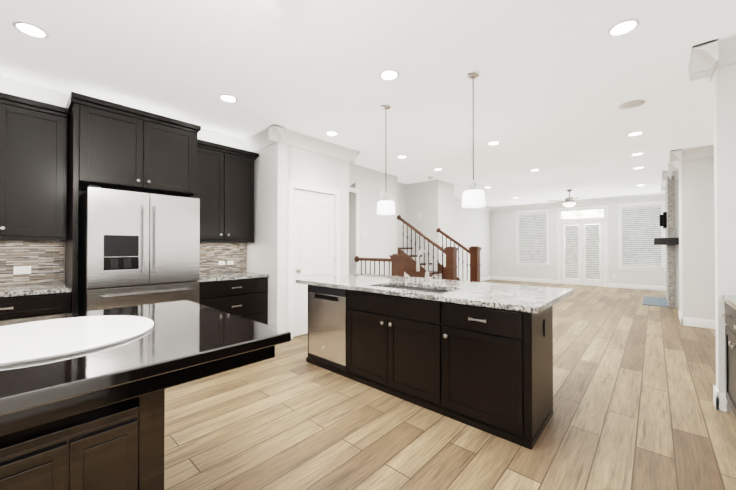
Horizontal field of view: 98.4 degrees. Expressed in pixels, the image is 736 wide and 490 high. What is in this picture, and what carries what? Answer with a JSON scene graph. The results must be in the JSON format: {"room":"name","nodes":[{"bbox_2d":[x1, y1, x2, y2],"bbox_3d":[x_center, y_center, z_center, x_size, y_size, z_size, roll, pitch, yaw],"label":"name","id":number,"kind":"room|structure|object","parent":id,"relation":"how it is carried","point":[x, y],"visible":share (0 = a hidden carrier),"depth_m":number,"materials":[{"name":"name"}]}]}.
{"room":"kitchen","nodes":[
{"label":"kitchen","id":0,"kind":"room"},
{"bbox_2d":[0,0,735,206],"bbox_3d":[2.494,-1.631,5.386,8.200,0.100,15.800,0,-1,42],"label":"ceiling","id":1,"kind":"structure","parent":0,"point":[557,83],"depth_m":3.00,"materials":[{"name":"white paint"}]},
{"bbox_2d":[12,21,48,38],"bbox_3d":[-2.457,-1.587,2.319,0.187,0.035,0.181,0,-1,42],"label":"recessed light","id":2,"kind":"object","parent":1,"relation":"in","point":[30,29],"depth_m":2.35,"materials":[{"name":"white"}]},
{"bbox_2d":[219,94,237,102],"bbox_3d":[-1.486,-1.579,3.385,0.191,0.035,0.182,0,-1,42],"label":"recessed light","id":3,"kind":"object","parent":1,"relation":"in","point":[225,97],"depth_m":3.45,"materials":[{"name":"white"}]},
{"bbox_2d":[325,131,338,135],"bbox_3d":[-0.501,-1.571,4.424,0.180,0.035,0.178,0,-1,42],"label":"recessed light","id":4,"kind":"object","parent":1,"relation":"in","point":[331,133],"depth_m":4.50,"materials":[{"name":"white"}]},
{"bbox_2d":[377,104,394,214],"bbox_3d":[0.206,-0.972,3.646,0.212,1.245,0.212,0,-1,42],"label":"pendant light","id":5,"kind":"object","parent":1,"relation":"hanging from","point":[385,205],"visible":1,"depth_m":3.60,"materials":[{"name":"white glass"}]},
{"bbox_2d":[379,69,398,79],"bbox_3d":[0.194,-1.582,2.924,0.183,0.035,0.182,0,-1,42],"label":"recessed light","id":6,"kind":"object","parent":1,"relation":"in","point":[388,74],"depth_m":2.97,"materials":[{"name":"white"}]},
{"bbox_2d":[462,71,485,207],"bbox_3d":[0.985,-0.977,2.972,0.212,1.245,0.212,0,-1,42],"label":"pendant light","id":7,"kind":"object","parent":1,"relation":"hanging from","point":[473,195],"visible":1,"depth_m":2.92,"materials":[{"name":"white glass"}]},
{"bbox_2d":[487,141,499,144],"bbox_3d":[1.915,-1.568,4.833,0.176,0.035,0.191,0,-1,42],"label":"recessed light","id":8,"kind":"object","parent":1,"relation":"in","point":[492,142],"depth_m":4.92,"materials":[{"name":"white"}]},
{"bbox_2d":[547,189,595,206],"bbox_3d":[5.696,-1.312,8.925,1.247,0.485,1.252,0,-1,42],"label":"room ceiling fan","id":9,"kind":"object","parent":1,"relation":"hanging from","point":[570,201],"visible":1,"depth_m":8.85,"materials":[{"name":"silver metal"}]},
{"bbox_2d":[607,18,639,36],"bbox_3d":[1.844,-1.587,2.297,0.181,0.035,0.189,0,-1,42],"label":"recessed light","id":10,"kind":"object","parent":1,"relation":"in","point":[623,27],"depth_m":2.33,"materials":[{"name":"white"}]},
{"bbox_2d":[618,99,645,108],"bbox_3d":[2.926,-1.578,3.527,0.231,0.035,0.246,0,-1,42],"label":"ceiling speaker","id":11,"kind":"object","parent":1,"relation":"in","point":[633,103],"depth_m":3.58,"materials":[{"name":"white"}]},
{"bbox_2d":[627,131,643,135],"bbox_3d":[3.729,-1.571,4.434,0.172,0.035,0.194,0,-1,42],"label":"recessed light","id":12,"kind":"object","parent":1,"relation":"in","point":[637,132],"depth_m":4.50,"materials":[{"name":"white"}]},
{"bbox_2d":[630,152,643,155],"bbox_3d":[4.573,-1.563,5.406,0.171,0.035,0.182,0,-1,42],"label":"recessed light","id":13,"kind":"object","parent":1,"relation":"in","point":[634,154],"depth_m":5.52,"materials":[{"name":"white"}]},
{"bbox_2d":[64,63,735,411],"bbox_3d":[2.516,-0.122,5.287,6.850,2.920,15.000,0,-1,42],"label":"wall","id":14,"kind":"structure","parent":0,"point":[705,234],"depth_m":5.24,"materials":[{"name":"white paint"}]},
{"bbox_2d":[0,96,71,239],"bbox_3d":[-3.479,-0.697,2.932,0.353,1.235,1.000,0,-1,42],"label":"upper cabinet","id":15,"kind":"object","parent":14,"relation":"attached to","point":[54,159],"depth_m":3.01,"materials":[{"name":"black wood"}]},
{"bbox_2d":[0,76,239,148],"bbox_3d":[-3.232,-1.511,3.374,0.140,0.170,4.150,0,-1,42],"label":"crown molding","id":16,"kind":"structure","parent":14,"relation":"attached to","point":[10,86],"depth_m":3.28,"materials":[{"name":"white paint"}]},
{"bbox_2d":[0,239,246,285],"bbox_3d":[-3.144,0.164,3.550,0.018,0.480,3.747,0,-1,42],"label":"backsplash","id":17,"kind":"structure","parent":14,"relation":"attached to","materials":[{"name":"tile"}]},
{"bbox_2d":[68,96,195,196],"bbox_3d":[-2.647,-0.987,3.615,0.678,0.765,1.016,0,-1,42],"label":"upper cabinet","id":18,"kind":"object","parent":14,"relation":"attached to","point":[109,147],"depth_m":3.30,"materials":[{"name":"black wood"}]},
{"bbox_2d":[188,144,255,239],"bbox_3d":[-2.098,-0.685,4.466,0.353,1.235,0.900,0,-1,42],"label":"upper cabinet","id":19,"kind":"object","parent":14,"relation":"attached to","point":[224,177],"depth_m":4.36,"materials":[{"name":"black wood"}]},
{"bbox_2d":[240,127,275,151],"bbox_3d":[-1.559,-1.502,4.567,0.690,0.170,0.140,0,-1,42],"label":"crown molding","id":20,"kind":"structure","parent":14,"relation":"attached to","point":[256,141],"depth_m":4.62,"materials":[{"name":"white paint"}]},
{"bbox_2d":[288,181,339,338],"bbox_3d":[-0.798,0.217,4.850,0.115,2.235,0.990,0,-1,42],"label":"door","id":21,"kind":"structure","parent":14,"relation":"attached to","point":[313,234],"depth_m":4.75,"materials":[{"name":"white paint"}]},
{"bbox_2d":[268,124,360,162],"bbox_3d":[-0.731,-1.500,4.837,0.140,0.170,1.650,0,-1,42],"label":"crown molding","id":22,"kind":"structure","parent":14,"relation":"attached to","point":[277,133],"depth_m":4.70,"materials":[{"name":"white paint"}]},
{"bbox_2d":[349,187,359,273],"bbox_3d":[-0.427,0.118,5.991,0.030,2.450,0.769,0,-1,42],"label":"door frame","id":23,"kind":"structure","parent":14,"relation":"attached to","point":[355,190],"depth_m":6.23,"materials":[{"name":"white paint"}]},
{"bbox_2d":[455,198,491,211],"bbox_3d":[3.195,-1.454,10.842,0.140,0.170,5.250,0,-1,42],"label":"crown molding","id":24,"kind":"structure","parent":14,"relation":"attached to","point":[458,201],"depth_m":12.06,"materials":[{"name":"white paint"}]},
{"bbox_2d":[464,276,490,280],"bbox_3d":[3.199,1.311,10.918,0.016,0.140,5.400,0,-1,42],"label":"baseboard","id":25,"kind":"structure","parent":14,"relation":"attached to","point":[488,277],"depth_m":12.45,"materials":[{"name":"white paint"}]},
{"bbox_2d":[491,276,556,283],"bbox_3d":[5.886,1.321,12.121,2.340,0.140,0.016,0,-1,42],"label":"baseboard","id":26,"kind":"structure","parent":14,"relation":"attached to","point":[492,277],"depth_m":12.04,"materials":[{"name":"white paint"}]},
{"bbox_2d":[492,193,664,211],"bbox_3d":[7.052,-1.453,11.009,5.650,0.170,0.140,0,-1,42],"label":"crown molding","id":27,"kind":"structure","parent":14,"relation":"attached to","point":[653,196],"depth_m":10.60,"materials":[{"name":"white paint"}]},
{"bbox_2d":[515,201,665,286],"bbox_3d":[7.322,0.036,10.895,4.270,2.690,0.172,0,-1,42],"label":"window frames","id":28,"kind":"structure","parent":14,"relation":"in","point":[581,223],"depth_m":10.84,"materials":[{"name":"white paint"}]},
{"bbox_2d":[519,212,545,262],"bbox_3d":[6.175,-0.261,11.938,0.896,1.856,0.040,0,-1,42],"label":"window blinds","id":29,"kind":"object","parent":28,"relation":"attached to","point":[532,225],"depth_m":11.92,"materials":[{"name":"white plastic"}]},
{"bbox_2d":[565,225,577,277],"bbox_3d":[7.106,0.229,11.096,0.365,1.829,0.040,0,-1,42],"label":"window blinds","id":30,"kind":"object","parent":28,"relation":"attached to","point":[571,231],"depth_m":11.09,"materials":[{"name":"white plastic"}]},
{"bbox_2d":[585,224,599,279],"bbox_3d":[7.555,0.229,10.692,0.390,1.836,0.040,0,-1,42],"label":"window blinds","id":31,"kind":"object","parent":28,"relation":"attached to","point":[592,232],"depth_m":10.69,"materials":[{"name":"white plastic"}]},
{"bbox_2d":[622,205,660,266],"bbox_3d":[8.475,-0.277,9.867,0.899,1.857,0.040,0,-1,42],"label":"window blinds","id":32,"kind":"object","parent":28,"relation":"attached to","point":[641,228],"depth_m":9.86,"materials":[{"name":"white plastic"}]},
{"bbox_2d":[608,283,665,290],"bbox_3d":[8.517,1.302,9.753,1.820,0.140,0.016,0,-1,42],"label":"baseboard","id":33,"kind":"structure","parent":14,"relation":"attached to","point":[614,285],"depth_m":9.87,"materials":[{"name":"white paint"}]},
{"bbox_2d":[668,161,680,172],"bbox_3d":[5.497,-1.493,5.702,0.140,0.170,0.870,0,-1,42],"label":"crown molding","id":34,"kind":"structure","parent":14,"relation":"attached to","point":[673,168],"depth_m":6.02,"materials":[{"name":"white paint"}]},
{"bbox_2d":[672,173,678,178],"bbox_3d":[6.963,-1.489,6.314,1.300,0.170,0.140,0,-1,42],"label":"crown molding","id":35,"kind":"structure","parent":14,"relation":"attached to","point":[676,175],"depth_m":6.74,"materials":[{"name":"white paint"}]},
{"bbox_2d":[678,309,681,321],"bbox_3d":[5.539,1.271,5.635,0.016,0.140,0.870,0,-1,42],"label":"baseboard","id":36,"kind":"structure","parent":14,"relation":"attached to","point":[679,312],"depth_m":5.72,"materials":[{"name":"white paint"}]},
{"bbox_2d":[668,144,713,164],"bbox_3d":[5.621,-1.500,4.898,1.400,0.170,0.140,0,-1,42],"label":"crown molding","id":37,"kind":"structure","parent":14,"relation":"attached to","point":[704,151],"depth_m":5.20,"materials":[{"name":"white paint"}]},
{"bbox_2d":[681,316,714,328],"bbox_3d":[5.708,1.265,4.881,1.276,0.140,0.016,0,-1,42],"label":"baseboard","id":38,"kind":"structure","parent":14,"relation":"attached to","point":[686,321],"depth_m":5.18,"materials":[{"name":"white paint"}]},
{"bbox_2d":[689,73,713,81],"bbox_3d":[3.364,-1.519,2.368,1.370,0.170,0.140,0,-1,42],"label":"crown molding","id":39,"kind":"structure","parent":14,"relation":"attached to","point":[708,76],"depth_m":2.73,"materials":[{"name":"white paint"}]},
{"bbox_2d":[688,33,735,76],"bbox_3d":[2.910,-1.519,2.387,0.670,0.170,0.140,0,-1,42],"label":"crown molding","id":40,"kind":"structure","parent":14,"relation":"attached to","point":[708,58],"depth_m":2.52,"materials":[{"name":"white paint"}]},
{"bbox_2d":[713,385,726,405],"bbox_3d":[3.369,1.245,2.260,1.246,0.140,0.016,0,-1,42],"label":"baseboard","id":41,"kind":"structure","parent":14,"relation":"attached to","point":[720,400],"depth_m":2.54,"materials":[{"name":"white paint"}]},
{"bbox_2d":[164,279,735,489],"bbox_3d":[2.494,1.389,5.363,8.200,0.100,15.800,0,-1,42],"label":"floor","id":42,"kind":"structure","parent":0,"point":[634,382],"depth_m":2.30,"materials":[{"name":"brown wood"}]},
{"bbox_2d":[0,292,71,320],"bbox_3d":[-3.330,0.879,2.856,0.658,0.879,0.916,0,-1,42],"label":"base cabinet","id":43,"kind":"object","parent":42,"relation":"on","point":[11,307],"depth_m":2.81,"materials":[{"name":"black wood"}]},
{"bbox_2d":[0,284,71,295],"bbox_3d":[-3.586,0.417,2.565,0.673,0.040,1.696,0,-1,42],"label":"countertop","id":44,"kind":"structure","parent":43,"relation":"on","point":[5,289],"depth_m":2.92,"materials":[{"name":"white stone"}]},
{"bbox_2d":[78,185,199,311],"bbox_3d":[-2.444,0.391,3.424,0.765,1.865,0.950,0,-1,42],"label":"fridge","id":45,"kind":"object","parent":42,"relation":"on","point":[137,248],"visible":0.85,"depth_m":3.14,"materials":[{"name":"silver metal"}]},
{"bbox_2d":[0,300,290,489],"bbox_3d":[-1.291,0.840,1.334,1.290,0.934,1.400,0,-1,42],"label":"kitchen island","id":46,"kind":"object","parent":42,"relation":"on","point":[82,400],"visible":1,"depth_m":1.18,"materials":[{"name":"paint"}]},
{"bbox_2d":[199,276,268,324],"bbox_3d":[-1.969,0.891,4.368,0.658,0.879,0.945,0,-1,42],"label":"base cabinet","id":47,"kind":"object","parent":42,"relation":"on","point":[248,299],"depth_m":4.19,"materials":[{"name":"black wood"}]},
{"bbox_2d":[198,272,267,283],"bbox_3d":[-1.963,0.430,4.368,0.673,0.040,0.948,0,-1,42],"label":"countertop","id":48,"kind":"structure","parent":47,"relation":"on","point":[207,276],"depth_m":4.27,"materials":[{"name":"white stone"}]},
{"bbox_2d":[354,215,481,281],"bbox_3d":[0.934,0.331,6.688,2.080,2.035,2.440,0,-1,42],"label":"stair rail","id":49,"kind":"object","parent":42,"relation":"on","point":[404,261],"visible":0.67,"depth_m":6.84,"materials":[{"name":"brown wood"}]},
{"bbox_2d":[306,285,552,449],"bbox_3d":[0.360,0.881,3.029,2.360,0.880,0.634,0,-1,42],"label":"kitchen island","id":50,"kind":"object","parent":42,"relation":"on","point":[478,355],"depth_m":2.44,"materials":[{"name":"black wood"}]},
{"bbox_2d":[309,285,347,370],"bbox_3d":[-0.262,0.859,3.572,0.595,0.819,0.565,0,-1,42],"label":"dishwasher","id":51,"kind":"object","parent":50,"relation":"in","point":[328,307],"depth_m":3.34,"materials":[{"name":"silver metal"}]},
{"bbox_2d":[295,273,414,288],"bbox_3d":[-0.072,0.465,3.835,1.000,0.115,1.215,0,-1,42],"label":"island countertop","id":52,"kind":"structure","parent":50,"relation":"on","point":[349,282],"depth_m":3.63,"materials":[{"name":"white stone"}]},
{"bbox_2d":[355,277,486,296],"bbox_3d":[0.601,0.422,3.230,0.810,0.039,1.215,0,-1,42],"label":"island countertop","id":53,"kind":"structure","parent":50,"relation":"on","point":[427,282],"depth_m":3.15,"materials":[{"name":"white stone"}]},
{"bbox_2d":[416,249,435,283],"bbox_3d":[0.591,0.223,3.212,0.145,0.358,0.221,0,-1,42],"label":"faucet","id":54,"kind":"object","parent":53,"relation":"on","point":[427,277],"depth_m":3.27,"materials":[{"name":"silver metal"}]},
{"bbox_2d":[431,282,573,312],"bbox_3d":[1.188,0.418,2.701,0.770,0.039,1.215,0,-1,42],"label":"island countertop","id":55,"kind":"structure","parent":50,"relation":"on","point":[535,298],"depth_m":2.50,"materials":[{"name":"white stone"}]},
{"bbox_2d":[643,296,667,306],"bbox_3d":[6.904,1.350,7.617,0.460,0.012,1.550,0,-1,42],"label":"rug","id":56,"kind":"object","parent":42,"relation":"on","point":[655,301],"visible":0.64,"depth_m":7.56,"materials":[{"name":"grey fabric"}]},
{"bbox_2d":[722,295,735,417],"bbox_3d":[1.987,0.846,1.126,0.675,0.920,3.217,0,-1,42],"label":"base cabinet","id":57,"kind":"object","parent":42,"relation":"on","point":[729,316],"visible":1,"depth_m":2.35,"materials":[{"name":"wood"}]},
{"bbox_2d":[722,295,735,309],"bbox_3d":[1.993,0.406,1.123,0.658,0.040,3.217,0,-1,42],"label":"countertop","id":58,"kind":"structure","parent":57,"relation":"on","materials":[{"name":"white stone"}]},
{"bbox_2d":[665,176,674,308],"bbox_3d":[7.069,-0.105,7.445,0.110,2.919,1.800,0,-1,42],"label":"stone wall","id":59,"kind":"structure","parent":0,"point":[670,233],"depth_m":6.78,"materials":[{"name":"beige stone"}]},
{"bbox_2d":[659,212,666,228],"bbox_3d":[6.915,-0.570,7.453,0.115,0.350,0.600,0,-1,42],"label":"bracket","id":60,"kind":"object","parent":59,"relation":"attached to","point":[663,220],"visible":1,"depth_m":7.23,"materials":[{"name":"black metal"}]},
{"bbox_2d":[654,238,678,244],"bbox_3d":[6.953,-0.077,7.294,0.580,0.140,1.780,0,-1,42],"label":"mantel shelf","id":61,"kind":"object","parent":59,"relation":"attached to","point":[663,241],"visible":0.73,"depth_m":6.71,"materials":[{"name":"black wood"}]},
{"bbox_2d":[661,171,671,192],"bbox_3d":[7.038,-1.479,7.518,0.140,0.170,2.030,0,-1,42],"label":"crown molding","id":62,"kind":"structure","parent":59,"relation":"attached to","point":[664,174],"depth_m":6.87,"materials":[{"name":"white paint"}]}
]}

